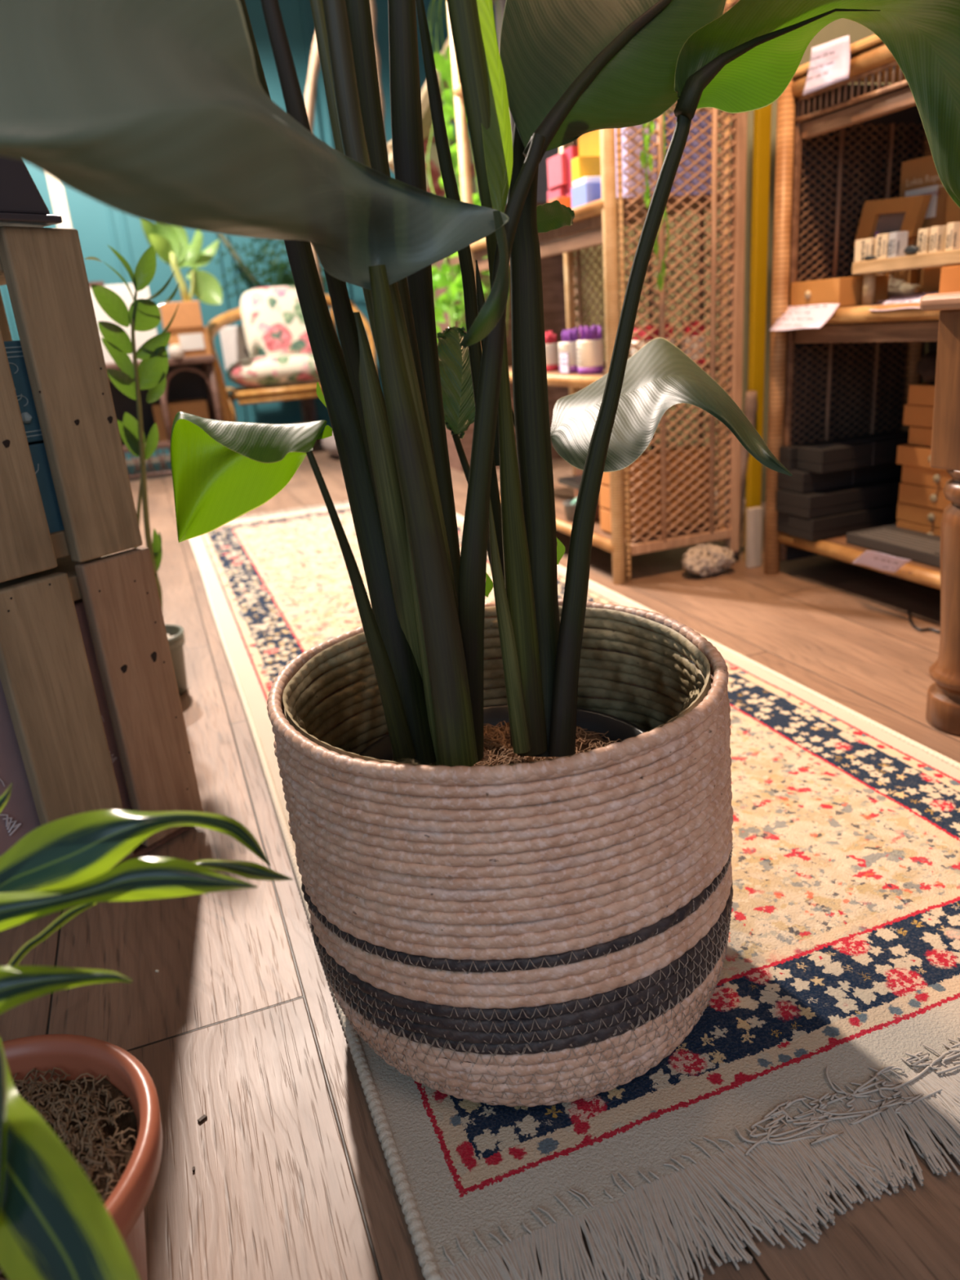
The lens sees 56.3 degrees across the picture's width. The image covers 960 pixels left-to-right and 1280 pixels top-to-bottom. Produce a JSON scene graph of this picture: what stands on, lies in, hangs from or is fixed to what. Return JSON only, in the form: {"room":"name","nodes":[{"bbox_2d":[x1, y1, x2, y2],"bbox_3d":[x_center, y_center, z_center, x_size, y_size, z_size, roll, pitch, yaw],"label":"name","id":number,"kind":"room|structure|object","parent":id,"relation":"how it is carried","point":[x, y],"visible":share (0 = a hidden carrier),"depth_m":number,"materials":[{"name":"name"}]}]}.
{"room":"gift shop","nodes":[
{"label":"gift shop","id":0,"kind":"room"},
{"bbox_2d":[0,0,506,423],"bbox_3d":[-1.804,-2.618,5.570,6.200,2.800,0.100,-11,20,-18],"label":"wall","id":1,"kind":"structure","parent":0,"point":[89,216],"depth_m":5.56,"materials":[{"name":"teal paint"}]},
{"bbox_2d":[106,205,124,284],"bbox_3d":[-2.209,-2.491,5.383,0.022,2.450,0.025,-11,20,-18],"label":"trim","id":2,"kind":"structure","parent":1,"relation":"attached to","point":[108,209],"depth_m":5.40,"materials":[{"name":"teal paint"}]},
{"bbox_2d":[120,211,134,273],"bbox_3d":[-2.144,-2.504,5.404,0.022,2.450,0.025,-11,20,-18],"label":"trim","id":3,"kind":"structure","parent":1,"relation":"attached to","point":[122,216],"depth_m":5.42,"materials":[{"name":"teal paint"}]},
{"bbox_2d":[124,417,331,459],"bbox_3d":[-1.678,-1.339,5.957,6.200,0.120,0.030,-11,20,-18],"label":"baseboard","id":4,"kind":"structure","parent":1,"relation":"attached to","point":[328,423],"depth_m":5.84,"materials":[{"name":"teal paint"}]},
{"bbox_2d":[213,232,246,422],"bbox_3d":[-1.658,-2.600,5.563,0.022,2.450,0.025,-11,20,-18],"label":"trim","id":5,"kind":"structure","parent":1,"relation":"attached to","point":[215,234],"depth_m":5.68,"materials":[{"name":"teal paint"}]},
{"bbox_2d":[224,234,257,421],"bbox_3d":[-1.593,-2.613,5.584,0.022,2.450,0.025,-11,20,-18],"label":"trim","id":6,"kind":"structure","parent":1,"relation":"attached to","point":[229,255],"depth_m":5.71,"materials":[{"name":"teal paint"}]},
{"bbox_2d":[300,0,321,140],"bbox_3d":[-0.976,-2.735,5.786,0.022,2.450,0.025,-11,20,-18],"label":"trim","id":7,"kind":"structure","parent":1,"relation":"attached to","point":[302,2],"depth_m":5.47,"materials":[{"name":"teal paint"}]},
{"bbox_2d":[320,64,351,300],"bbox_3d":[-0.911,-2.748,5.807,0.022,2.450,0.025,-11,20,-18],"label":"trim","id":8,"kind":"structure","parent":1,"relation":"attached to","point":[326,111],"depth_m":5.61,"materials":[{"name":"teal paint"}]},
{"bbox_2d":[0,442,959,1279],"bbox_3d":[-0.178,-0.031,2.162,6.200,0.050,8.800,-11,20,-18],"label":"floor","id":9,"kind":"structure","parent":0,"point":[238,1025],"depth_m":0.96,"materials":[{"name":"laminate"}]},
{"bbox_2d":[0,1034,162,1279],"bbox_3d":[-0.315,0.414,0.593,0.230,0.177,0.230,-11,20,-18],"label":"plant pot","id":10,"kind":"object","parent":9,"relation":"on","point":[98,1099],"visible":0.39,"depth_m":0.62,"materials":[{"name":"ceramic"}]},
{"bbox_2d":[0,782,293,1279],"bbox_3d":[-0.232,0.241,0.469,0.239,0.274,0.216,-2,20,8],"label":"dracaena plant","id":11,"kind":"object","parent":10,"relation":"on","point":[55,1224],"visible":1,"depth_m":0.45,"materials":[{"name":"green plant"}]},
{"bbox_2d":[108,825,192,871],"bbox_3d":[-0.545,0.282,1.267,0.190,0.009,0.200,9,24,34],"label":"board","id":12,"kind":"object","parent":9,"relation":"on","point":[140,850],"visible":0.08,"depth_m":1.24,"materials":[{"name":"wood"}]},
{"bbox_2d":[0,546,203,866],"bbox_3d":[-0.563,0.087,1.199,0.225,0.398,0.218,9,24,34],"label":"wooden crate","id":13,"kind":"object","parent":12,"relation":"on","point":[46,677],"visible":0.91,"depth_m":1.12,"materials":[{"name":"brown wood"}]},
{"bbox_2d":[0,598,132,856],"bbox_3d":[-0.575,0.115,1.156,0.130,0.316,0.215,9,24,34],"label":"carton","id":14,"kind":"object","parent":13,"relation":"in","point":[19,817],"visible":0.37,"depth_m":1.09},
{"bbox_2d":[0,226,142,582],"bbox_3d":[-0.594,-0.277,1.069,0.225,0.371,0.221,9,24,34],"label":"wooden crate","id":15,"kind":"object","parent":13,"relation":"on","point":[43,271],"visible":0.95,"depth_m":1.03,"materials":[{"name":"brown wood"}]},
{"bbox_2d":[0,155,62,227],"bbox_3d":[-0.636,-0.488,0.935,0.230,0.115,0.270,9,24,34],"label":"laptop","id":16,"kind":"object","parent":15,"relation":"on","point":[22,204],"visible":0.87,"depth_m":0.96,"materials":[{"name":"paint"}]},
{"bbox_2d":[27,440,64,533],"bbox_3d":[-0.575,-0.181,1.089,0.130,0.108,0.150,9,24,34],"label":"carton","id":17,"kind":"object","parent":15,"relation":"in","point":[37,450],"visible":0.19,"depth_m":1.06,"materials":[{"name":"blue cardboard"}]},
{"bbox_2d":[3,340,43,442],"bbox_3d":[-0.582,-0.287,1.050,0.135,0.112,0.150,9,24,34],"label":"carton","id":18,"kind":"object","parent":17,"relation":"on","point":[14,351],"visible":0.25,"depth_m":1.03,"materials":[{"name":"blue cardboard"}]},
{"bbox_2d":[45,173,72,228],"bbox_3d":[-2.166,-1.789,4.888,0.070,1.750,0.060,-11,20,-18],"label":"post","id":19,"kind":"object","parent":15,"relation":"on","point":[56,188],"visible":0.02,"depth_m":4.68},
{"bbox_2d":[105,355,222,479],"bbox_3d":[-1.757,-1.233,4.952,0.640,0.600,0.470,-11,20,-18],"label":"side table","id":20,"kind":"object","parent":9,"relation":"on","point":[188,378],"visible":0.49,"depth_m":5.06,"materials":[{"name":"wood"}]},
{"bbox_2d":[88,280,157,364],"bbox_3d":[-1.938,-1.703,4.803,0.373,0.411,0.030,-11,20,-18],"label":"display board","id":21,"kind":"object","parent":20,"relation":"on","point":[122,290],"visible":0.08,"depth_m":4.79,"materials":[{"name":"white"}]},
{"bbox_2d":[168,344,185,358],"bbox_3d":[-1.591,-1.512,4.698,0.080,0.068,0.080,-11,20,-18],"label":"candle jar","id":22,"kind":"object","parent":20,"relation":"on","point":[175,351],"visible":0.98,"depth_m":4.67,"materials":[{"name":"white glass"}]},
{"bbox_2d":[151,398,209,441],"bbox_3d":[-1.655,-1.224,4.976,0.280,0.189,0.264,-11,20,-18],"label":"cardboard box","id":23,"kind":"object","parent":20,"relation":"on","point":[198,406],"visible":0.56,"depth_m":4.85,"materials":[{"name":"cardboard"}]},
{"bbox_2d":[159,300,211,357],"bbox_3d":[-1.579,-1.661,4.806,0.214,0.275,0.210,-11,20,-18],"label":"planter box","id":24,"kind":"object","parent":20,"relation":"on","point":[187,330],"visible":0.74,"depth_m":4.71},
{"bbox_2d":[141,218,222,305],"bbox_3d":[-1.547,-1.992,4.720,0.386,0.490,0.172,-13,21,-23],"label":"plant","id":25,"kind":"object","parent":24,"relation":"in","point":[170,242],"visible":0.89,"depth_m":4.72,"materials":[{"name":"green plant"}]},
{"bbox_2d":[164,624,187,695],"bbox_3d":[-0.644,0.049,1.781,0.129,0.125,0.129,-11,20,-18],"label":"plant pot","id":26,"kind":"object","parent":9,"relation":"on","point":[175,633],"visible":0.12,"depth_m":1.77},
{"bbox_2d":[84,244,179,610],"bbox_3d":[-0.592,-0.330,1.637,0.188,0.727,0.074,-9,20,-13],"label":"plant","id":27,"kind":"object","parent":26,"relation":"on","point":[143,314],"visible":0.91,"depth_m":1.58,"materials":[{"name":"green plant"}]},
{"bbox_2d":[214,238,349,443],"bbox_3d":[-1.122,-1.889,5.664,0.937,1.263,0.476,-11,20,-18],"label":"potted fern","id":28,"kind":"object","parent":9,"relation":"on","point":[308,407],"visible":0.3,"depth_m":5.48,"materials":[{"name":"plant"}]},
{"bbox_2d":[217,233,262,288],"bbox_3d":[-1.460,-2.320,5.520,0.254,0.372,0.036,-11,20,-18],"label":"cane","id":29,"kind":"object","parent":28,"relation":"in","point":[221,236],"visible":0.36,"depth_m":5.48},
{"bbox_2d":[206,293,376,421],"bbox_3d":[-1.122,-1.599,5.390,1.027,0.925,0.692,-11,20,-18],"label":"rattan armchair","id":30,"kind":"object","parent":9,"relation":"on","point":[227,396],"visible":0.25,"depth_m":5.11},
{"bbox_2d":[226,352,319,387],"bbox_3d":[-1.150,-1.602,5.312,0.670,0.176,0.560,-11,20,-18],"label":"seat cushion","id":31,"kind":"object","parent":30,"relation":"on","point":[296,368],"visible":0.65,"depth_m":5.07,"materials":[{"name":"fabric"}]},
{"bbox_2d":[219,324,250,371],"bbox_3d":[-1.447,-1.793,5.500,0.260,0.260,0.037,-11,20,-18],"label":"canvas bag","id":32,"kind":"object","parent":31,"relation":"on","point":[234,347],"visible":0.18,"depth_m":5.46,"materials":[{"name":"fabric"}]},
{"bbox_2d":[240,285,311,357],"bbox_3d":[-1.187,-1.895,5.428,0.480,0.467,0.236,-11,20,-18],"label":"cushion","id":33,"kind":"object","parent":31,"relation":"on","point":[273,319],"visible":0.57,"depth_m":5.34,"materials":[{"name":"fabric"}]},
{"bbox_2d":[303,33,323,288],"bbox_3d":[-0.744,-2.148,4.622,0.330,2.405,0.059,-11,20,-18],"label":"branch","id":34,"kind":"object","parent":9,"relation":"on","point":[310,92],"visible":0.24,"depth_m":4.39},
{"bbox_2d":[321,431,338,456],"bbox_3d":[-0.680,-1.123,5.066,0.400,0.150,0.360,-11,20,-18],"label":"floor cushion","id":35,"kind":"object","parent":9,"relation":"on","point":[328,443],"visible":0.1,"depth_m":4.92,"materials":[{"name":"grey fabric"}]},
{"bbox_2d":[369,0,386,140],"bbox_3d":[-0.436,-2.159,4.627,0.264,2.372,0.050,-11,20,-18],"label":"branch","id":36,"kind":"object","parent":9,"relation":"on","point":[373,10],"visible":0.12,"depth_m":4.36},
{"bbox_2d":[431,201,569,472],"bbox_3d":[0.066,-1.444,4.325,0.600,1.132,0.500,-11,20,-18],"label":"shelving unit","id":37,"kind":"object","parent":9,"relation":"on","point":[552,267],"visible":0.07,"depth_m":4.12,"materials":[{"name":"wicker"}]},
{"bbox_2d":[387,0,494,172],"bbox_3d":[-0.145,-2.457,3.860,0.622,0.820,0.100,-11,20,-18],"label":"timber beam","id":38,"kind":"structure","parent":37,"relation":"attached to","point":[426,113],"depth_m":3.84,"materials":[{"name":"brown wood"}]},
{"bbox_2d":[423,135,479,201],"bbox_3d":[-0.157,-2.094,4.029,0.400,0.300,0.160,-11,20,-18],"label":"plant pot","id":39,"kind":"object","parent":37,"relation":"on","point":[434,167],"visible":0.09,"depth_m":3.94,"materials":[{"name":"ceramic"}]},
{"bbox_2d":[188,500,959,1279],"bbox_3d":[-0.149,-0.068,2.166,0.925,0.012,3.269,-11,20,-18],"label":"patterned rug","id":40,"kind":"object","parent":9,"relation":"on","point":[828,1029],"visible":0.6,"depth_m":0.82,"materials":[{"name":"fabric"}]},
{"bbox_2d":[266,598,733,1106],"bbox_3d":[0.031,0.184,0.893,0.425,0.344,0.439,-16,23,-30],"label":"woven basket","id":41,"kind":"object","parent":40,"relation":"on","point":[550,931],"visible":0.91,"depth_m":0.71,"materials":[{"name":"wicker"}]},
{"bbox_2d":[358,703,646,766],"bbox_3d":[0.034,0.234,0.910,0.326,0.226,0.326,-11,20,-18],"label":"nursery pot","id":42,"kind":"object","parent":41,"relation":"in","point":[594,729],"visible":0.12,"depth_m":0.96,"materials":[{"name":"black plastic"}]},
{"bbox_2d":[0,0,959,766],"bbox_3d":[-0.013,-0.241,0.738,0.751,0.786,0.516,-14,21,-24],"label":"plant","id":43,"kind":"object","parent":42,"relation":"on","point":[164,112],"visible":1,"depth_m":0.70,"materials":[{"name":"plant"}]},
{"bbox_2d":[447,0,747,585],"bbox_3d":[0.259,-1.068,2.567,0.371,1.563,1.134,-11,20,-18],"label":"shelf unit","id":44,"kind":"object","parent":9,"relation":"on","point":[596,223],"depth_m":2.21,"materials":[{"name":"wicker"}]},
{"bbox_2d":[544,330,559,371],"bbox_3d":[0.192,-0.820,2.548,0.061,0.109,0.061,-11,20,-18],"label":"jar","id":45,"kind":"object","parent":44,"relation":"on","point":[551,348],"visible":0.57,"depth_m":2.53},
{"bbox_2d":[546,186,565,200],"bbox_3d":[0.258,-1.189,2.454,0.120,0.085,0.083,-11,20,-18],"label":"gift box","id":46,"kind":"object","parent":44,"relation":"on","point":[560,191],"visible":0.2,"depth_m":2.41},
{"bbox_2d":[546,152,567,189],"bbox_3d":[0.250,-1.257,2.404,0.110,0.073,0.090,-11,20,-18],"label":"gift box","id":47,"kind":"object","parent":46,"relation":"on","point":[557,166],"visible":0.47,"depth_m":2.37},
{"bbox_2d":[560,351,569,374],"bbox_3d":[0.223,-0.731,2.368,0.006,0.056,0.052,-11,20,-18],"label":"price card","id":48,"kind":"object","parent":44,"relation":"on","point":[564,356],"visible":1,"depth_m":2.36,"materials":[{"name":"white paper"}]},
{"bbox_2d":[557,328,578,373],"bbox_3d":[0.242,-0.777,2.407,0.063,0.113,0.063,-11,20,-18],"label":"jar","id":49,"kind":"object","parent":44,"relation":"on","point":[570,337],"visible":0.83,"depth_m":2.38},
{"bbox_2d":[562,497,577,521],"bbox_3d":[0.276,-0.375,2.530,0.084,0.070,0.084,-11,20,-18],"label":"cup","id":50,"kind":"object","parent":44,"relation":"on","point":[569,505],"visible":0.45,"depth_m":2.51,"materials":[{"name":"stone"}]},
{"bbox_2d":[564,146,578,196],"bbox_3d":[0.290,-1.209,2.375,0.120,0.170,0.047,-11,20,-18],"label":"gift box","id":51,"kind":"object","parent":44,"relation":"on","point":[572,152],"visible":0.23,"depth_m":2.34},
{"bbox_2d":[570,182,601,208],"bbox_3d":[0.294,-1.078,2.180,0.120,0.052,0.084,-11,20,-18],"label":"gift box","id":52,"kind":"object","parent":44,"relation":"on","point":[586,193],"visible":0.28,"depth_m":2.13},
{"bbox_2d":[571,155,600,182],"bbox_3d":[0.268,-1.125,2.215,0.070,0.120,0.043,-11,20,-18],"label":"gift box","id":53,"kind":"object","parent":44,"relation":"on","point":[582,166],"visible":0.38,"depth_m":2.18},
{"bbox_2d":[574,488,599,518],"bbox_3d":[0.325,-0.407,2.572,0.070,0.094,0.100,-11,20,-18],"label":"storage box","id":54,"kind":"object","parent":44,"relation":"on","point":[576,491],"visible":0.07,"depth_m":2.54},
{"bbox_2d":[558,475,582,489],"bbox_3d":[0.305,-0.448,2.529,0.120,0.015,0.140,-11,20,-18],"label":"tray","id":55,"kind":"object","parent":54,"relation":"on","point":[574,482],"visible":0.36,"depth_m":2.52,"materials":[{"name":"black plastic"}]},
{"bbox_2d":[577,129,599,155],"bbox_3d":[0.334,-1.191,2.284,0.120,0.190,0.119,-11,20,-18],"label":"gift box","id":56,"kind":"object","parent":44,"relation":"on","point":[589,142],"visible":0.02,"depth_m":2.24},
{"bbox_2d":[575,324,604,374],"bbox_3d":[0.281,-0.742,2.291,0.068,0.118,0.067,-11,20,-18],"label":"jar","id":57,"kind":"object","parent":44,"relation":"on","point":[589,348],"visible":1,"depth_m":2.27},
{"bbox_2d":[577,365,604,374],"bbox_3d":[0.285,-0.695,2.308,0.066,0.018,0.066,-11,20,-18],"label":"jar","id":58,"kind":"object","parent":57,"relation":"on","point":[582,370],"depth_m":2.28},
{"bbox_2d":[614,120,665,197],"bbox_3d":[0.364,-1.106,2.081,0.100,0.160,0.090,-11,20,-18],"label":"paper bag","id":59,"kind":"object","parent":44,"relation":"on","point":[630,132],"visible":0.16,"depth_m":2.04,"materials":[{"name":"paper"}]},
{"bbox_2d":[630,325,654,355],"bbox_3d":[0.398,-0.708,2.183,0.061,0.109,0.061,-11,20,-18],"label":"jar","id":60,"kind":"object","parent":44,"relation":"on","point":[642,333],"visible":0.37,"depth_m":2.15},
{"bbox_2d":[640,112,669,291],"bbox_3d":[0.381,-0.987,1.965,0.071,0.419,0.011,-11,20,-18],"label":"trailing vine","id":61,"kind":"object","parent":44,"relation":"hanging from","point":[643,156],"visible":0.8,"depth_m":1.95,"materials":[{"name":"green plant"}]},
{"bbox_2d":[664,112,711,195],"bbox_3d":[0.476,-1.144,2.140,0.120,0.175,0.140,-11,20,-18],"label":"paper bag","id":62,"kind":"object","parent":44,"relation":"on","point":[702,124],"visible":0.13,"depth_m":2.08,"materials":[{"name":"paper"}]},
{"bbox_2d":[680,320,706,365],"bbox_3d":[0.529,-0.734,2.225,0.061,0.109,0.061,-11,20,-18],"label":"jar","id":63,"kind":"object","parent":44,"relation":"on","point":[687,329],"visible":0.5,"depth_m":2.20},
{"bbox_2d":[680,542,735,577],"bbox_3d":[0.577,-0.208,2.292,0.150,0.078,0.108,-11,20,-18],"label":"rock","id":64,"kind":"object","parent":9,"relation":"on","point":[708,559],"visible":1,"depth_m":2.25,"materials":[{"name":"stone"}]},
{"bbox_2d":[724,390,757,558],"bbox_3d":[0.677,-0.420,2.327,0.042,0.444,0.127,-9,20,-12],"label":"stick","id":65,"kind":"object","parent":9,"relation":"on","point":[750,402],"visible":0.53,"depth_m":2.27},
{"bbox_2d":[745,506,763,568],"bbox_3d":[0.705,-0.263,2.305,0.038,0.155,0.018,-11,20,-18],"label":"plank","id":66,"kind":"object","parent":9,"relation":"on","point":[754,514],"visible":1,"depth_m":2.30,"materials":[{"name":"wood"}]},
{"bbox_2d":[744,103,771,561],"bbox_3d":[0.655,-1.032,2.092,0.035,1.750,0.020,-11,20,-18],"label":"pole","id":67,"kind":"object","parent":9,"relation":"on","point":[762,117],"visible":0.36,"depth_m":2.14,"materials":[{"name":"paint"}]},
{"bbox_2d":[764,34,941,589],"bbox_3d":[1.049,-0.603,1.764,0.476,1.100,0.902,-11,20,-18],"label":"shelf unit","id":68,"kind":"object","parent":9,"relation":"on","point":[841,146],"visible":0.52,"depth_m":2.04,"materials":[{"name":"brown wood"}]},
{"bbox_2d":[777,511,789,533],"bbox_3d":[0.865,-0.310,2.217,0.276,0.050,0.049,-11,20,-18],"label":"gift box","id":69,"kind":"object","parent":68,"relation":"on","point":[783,517],"visible":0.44,"depth_m":2.18,"materials":[{"name":"cardboard"}]},
{"bbox_2d":[766,303,839,330],"bbox_3d":[0.706,-0.709,1.971,0.067,0.050,0.201,-11,20,-18],"label":"price card","id":70,"kind":"object","parent":68,"relation":"attached to","point":[812,316],"visible":1,"depth_m":1.96,"materials":[{"name":"white paper"}]},
{"bbox_2d":[802,35,849,95],"bbox_3d":[0.685,-1.142,1.779,0.010,0.080,0.132,-11,20,-18],"label":"price card","id":71,"kind":"object","parent":68,"relation":"attached to","point":[829,62],"visible":1,"depth_m":1.77,"materials":[{"name":"white paper"}]},
{"bbox_2d":[788,274,888,306],"bbox_3d":[0.787,-0.776,2.006,0.136,0.058,0.192,-11,20,-18],"label":"drawer box","id":72,"kind":"object","parent":68,"relation":"on","point":[844,291],"visible":0.65,"depth_m":1.93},
{"bbox_2d":[787,503,898,541],"bbox_3d":[0.937,-0.300,2.172,0.393,0.050,0.086,-11,20,-18],"label":"gift box","id":73,"kind":"object","parent":68,"relation":"on","point":[828,526],"visible":0.52,"depth_m":2.11,"materials":[{"name":"cardboard"}]},
{"bbox_2d":[775,477,902,519],"bbox_3d":[0.922,-0.357,2.178,0.396,0.051,0.121,-11,20,-18],"label":"gift box","id":74,"kind":"object","parent":73,"relation":"on","point":[823,503],"visible":0.54,"depth_m":2.11,"materials":[{"name":"cardboard"}]},
{"bbox_2d":[777,462,902,493],"bbox_3d":[0.905,-0.410,2.176,0.369,0.049,0.093,-11,20,-18],"label":"gift box","id":75,"kind":"object","parent":74,"relation":"on","point":[802,482],"visible":0.47,"depth_m":2.12,"materials":[{"name":"cardboard"}]},
{"bbox_2d":[778,431,902,470],"bbox_3d":[0.884,-0.463,2.180,0.347,0.050,0.041,-11,20,-18],"label":"gift box","id":76,"kind":"object","parent":75,"relation":"on","point":[788,454],"visible":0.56,"depth_m":2.13,"materials":[{"name":"cardboard"}]},
{"bbox_2d":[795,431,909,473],"bbox_3d":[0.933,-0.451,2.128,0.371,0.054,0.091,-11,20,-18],"label":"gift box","id":77,"kind":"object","parent":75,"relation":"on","point":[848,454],"visible":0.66,"depth_m":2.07,"materials":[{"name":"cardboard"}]},
{"bbox_2d":[852,550,912,577],"bbox_3d":[0.839,-0.160,1.879,0.053,0.062,0.183,-14,21,-25],"label":"price card","id":78,"kind":"object","parent":68,"relation":"attached to","point":[879,561],"visible":1,"depth_m":1.87,"materials":[{"name":"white paper"}]},
{"bbox_2d":[853,194,932,299],"bbox_3d":[0.903,-0.855,1.968,0.035,0.215,0.198,-11,20,-18],"label":"picture frame","id":79,"kind":"object","parent":68,"relation":"on","point":[888,215],"visible":0.51,"depth_m":1.94,"materials":[{"name":"wood"}]},
{"bbox_2d":[845,524,940,568],"bbox_3d":[0.964,-0.209,1.945,0.174,0.025,0.280,-11,20,-18],"label":"box","id":80,"kind":"object","parent":68,"relation":"on","point":[892,540],"visible":0.63,"depth_m":1.94,"materials":[{"name":"cardboard"}]},
{"bbox_2d":[875,272,921,296],"bbox_3d":[0.926,-0.788,1.986,0.078,0.064,0.156,-11,20,-18],"label":"bundle","id":81,"kind":"object","parent":68,"relation":"on","point":[896,286],"visible":0.42,"depth_m":1.94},
{"bbox_2d":[868,291,938,311],"bbox_3d":[0.843,-0.670,1.773,0.096,0.028,0.184,-11,20,-18],"label":"price card","id":82,"kind":"object","parent":68,"relation":"on","point":[912,299],"visible":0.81,"depth_m":1.79,"materials":[{"name":"white paper"}]},
{"bbox_2d":[851,248,959,305],"bbox_3d":[0.937,-0.669,1.628,0.088,0.086,0.636,-11,20,-18],"label":"wooden riser","id":83,"kind":"object","parent":68,"relation":"on","point":[868,268],"visible":1,"depth_m":1.78,"materials":[{"name":"brown wood"}]},
{"bbox_2d":[853,237,875,262],"bbox_3d":[0.808,-0.815,1.875,0.023,0.043,0.047,-11,20,-18],"label":"box","id":84,"kind":"object","parent":83,"relation":"on","point":[867,246],"visible":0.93,"depth_m":1.87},
{"bbox_2d":[875,233,888,259],"bbox_3d":[0.826,-0.802,1.829,0.023,0.047,0.030,-11,20,-18],"label":"box","id":85,"kind":"object","parent":83,"relation":"on","point":[882,240],"visible":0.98,"depth_m":1.82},
{"bbox_2d":[887,231,908,257],"bbox_3d":[0.840,-0.795,1.803,0.031,0.047,0.020,-11,20,-18],"label":"box","id":86,"kind":"object","parent":83,"relation":"on","point":[898,241],"visible":0.98,"depth_m":1.80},
{"bbox_2d":[916,227,930,254],"bbox_3d":[0.870,-0.777,1.748,0.023,0.046,0.024,-11,20,-18],"label":"box","id":87,"kind":"object","parent":83,"relation":"on","point":[923,239],"visible":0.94,"depth_m":1.74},
{"bbox_2d":[928,225,946,253],"bbox_3d":[0.875,-0.764,1.710,0.027,0.046,0.019,-11,20,-18],"label":"box","id":88,"kind":"object","parent":83,"relation":"on","point":[938,233],"visible":0.95,"depth_m":1.70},
{"bbox_2d":[945,222,959,251],"bbox_3d":[0.888,-0.755,1.677,0.029,0.048,0.016,-11,20,-18],"label":"box","id":89,"kind":"object","parent":83,"relation":"on","point":[953,234],"visible":0.99,"depth_m":1.67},
{"bbox_2d":[896,520,940,536],"bbox_3d":[1.072,-0.236,1.975,0.163,0.038,0.245,-11,20,-18],"label":"kraft box","id":90,"kind":"object","parent":68,"relation":"on","point":[900,523],"visible":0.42,"depth_m":2.00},
{"bbox_2d":[896,501,943,534],"bbox_3d":[1.068,-0.267,1.968,0.165,0.058,0.245,-11,20,-18],"label":"kraft box","id":91,"kind":"object","parent":90,"relation":"on","point":[926,516],"visible":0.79,"depth_m":1.99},
{"bbox_2d":[897,482,951,510],"bbox_3d":[1.063,-0.314,1.943,0.163,0.043,0.245,-11,20,-18],"label":"kraft box","id":92,"kind":"object","parent":91,"relation":"on","point":[909,493],"visible":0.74,"depth_m":1.97,"materials":[{"name":"cardboard"}]},
{"bbox_2d":[901,464,951,496],"bbox_3d":[1.061,-0.345,1.929,0.165,0.055,0.245,-11,20,-18],"label":"kraft box","id":93,"kind":"object","parent":92,"relation":"on","point":[931,477],"visible":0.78,"depth_m":1.95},
{"bbox_2d":[896,444,946,471],"bbox_3d":[1.047,-0.394,1.919,0.163,0.041,0.245,-11,20,-18],"label":"kraft box","id":94,"kind":"object","parent":93,"relation":"on","point":[915,455],"visible":0.43,"depth_m":1.96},
{"bbox_2d":[907,426,932,447],"bbox_3d":[1.061,-0.423,1.896,0.165,0.055,0.245,-11,20,-18],"label":"kraft box","id":95,"kind":"object","parent":94,"relation":"on","point":[918,436],"visible":0.22,"depth_m":1.95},
{"bbox_2d":[902,404,933,427],"bbox_3d":[1.051,-0.476,1.895,0.163,0.044,0.245,-11,20,-18],"label":"kraft box","id":96,"kind":"object","parent":95,"relation":"on","point":[920,415],"visible":0.27,"depth_m":1.94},
{"bbox_2d":[907,382,934,405],"bbox_3d":[1.049,-0.506,1.872,0.165,0.059,0.245,-11,20,-18],"label":"kraft box","id":97,"kind":"object","parent":96,"relation":"on","point":[922,393],"visible":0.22,"depth_m":1.92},
{"bbox_2d":[915,351,937,384],"bbox_3d":[0.977,-0.580,1.900,0.108,0.076,0.096,-11,20,-18],"label":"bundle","id":98,"kind":"object","parent":97,"relation":"on","point":[926,365],"visible":0.3,"depth_m":1.88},
{"bbox_2d":[899,155,947,294],"bbox_3d":[0.989,-0.876,1.907,0.104,0.282,0.171,-11,20,-18],"label":"display box","id":99,"kind":"object","parent":68,"relation":"on","point":[919,176],"visible":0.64,"depth_m":1.88,"materials":[{"name":"brown"}]},
{"bbox_2d":[921,194,959,293],"bbox_3d":[0.957,-0.793,1.781,0.071,0.214,0.116,-11,20,-18],"label":"display box","id":100,"kind":"object","parent":68,"relation":"on","point":[931,276],"visible":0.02,"depth_m":1.81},
{"bbox_2d":[938,265,959,293],"bbox_3d":[0.949,-0.656,1.628,0.110,0.058,0.180,-11,20,-18],"label":"kraft box","id":101,"kind":"object","parent":68,"relation":"on","point":[949,282],"visible":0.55,"depth_m":1.67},
{"bbox_2d":[919,291,959,736],"bbox_3d":[0.956,-0.092,1.030,0.400,0.640,0.825,-11,20,-18],"label":"wooden table","id":102,"kind":"object","parent":9,"relation":"on","point":[943,697],"visible":1,"depth_m":1.29,"materials":[{"name":"brown wood"}]},
{"bbox_2d":[494,0,559,202],"bbox_3d":[0.913,-2.551,4.748,1.650,2.800,0.100,-11,20,-18],"label":"wall","id":103,"kind":"structure","parent":0,"point":[542,185],"depth_m":4.51,"materials":[{"name":"paint"}]},
{"bbox_2d":[569,0,928,503],"bbox_3d":[1.198,-1.540,1.822,0.080,2.800,4.500,-11,20,-18],"label":"wall","id":104,"kind":"structure","parent":0,"point":[840,28],"depth_m":3.02,"materials":[{"name":"yellow paint"}]},
{"bbox_3d":[-0.782,-3.030,2.195,6.200,0.060,6.600,-11,20,-18],"label":"ceiling","id":105,"kind":"structure","parent":0,"visible":0},
{"bbox_2d":[426,0,508,342],"bbox_3d":[-0.118,-2.242,3.479,0.536,2.378,0.383,-11,20,-18],"label":"hanging plant","id":106,"kind":"object","parent":105,"relation":"hanging from","point":[442,304],"visible":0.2,"depth_m":3.62,"materials":[{"name":"green plant"}]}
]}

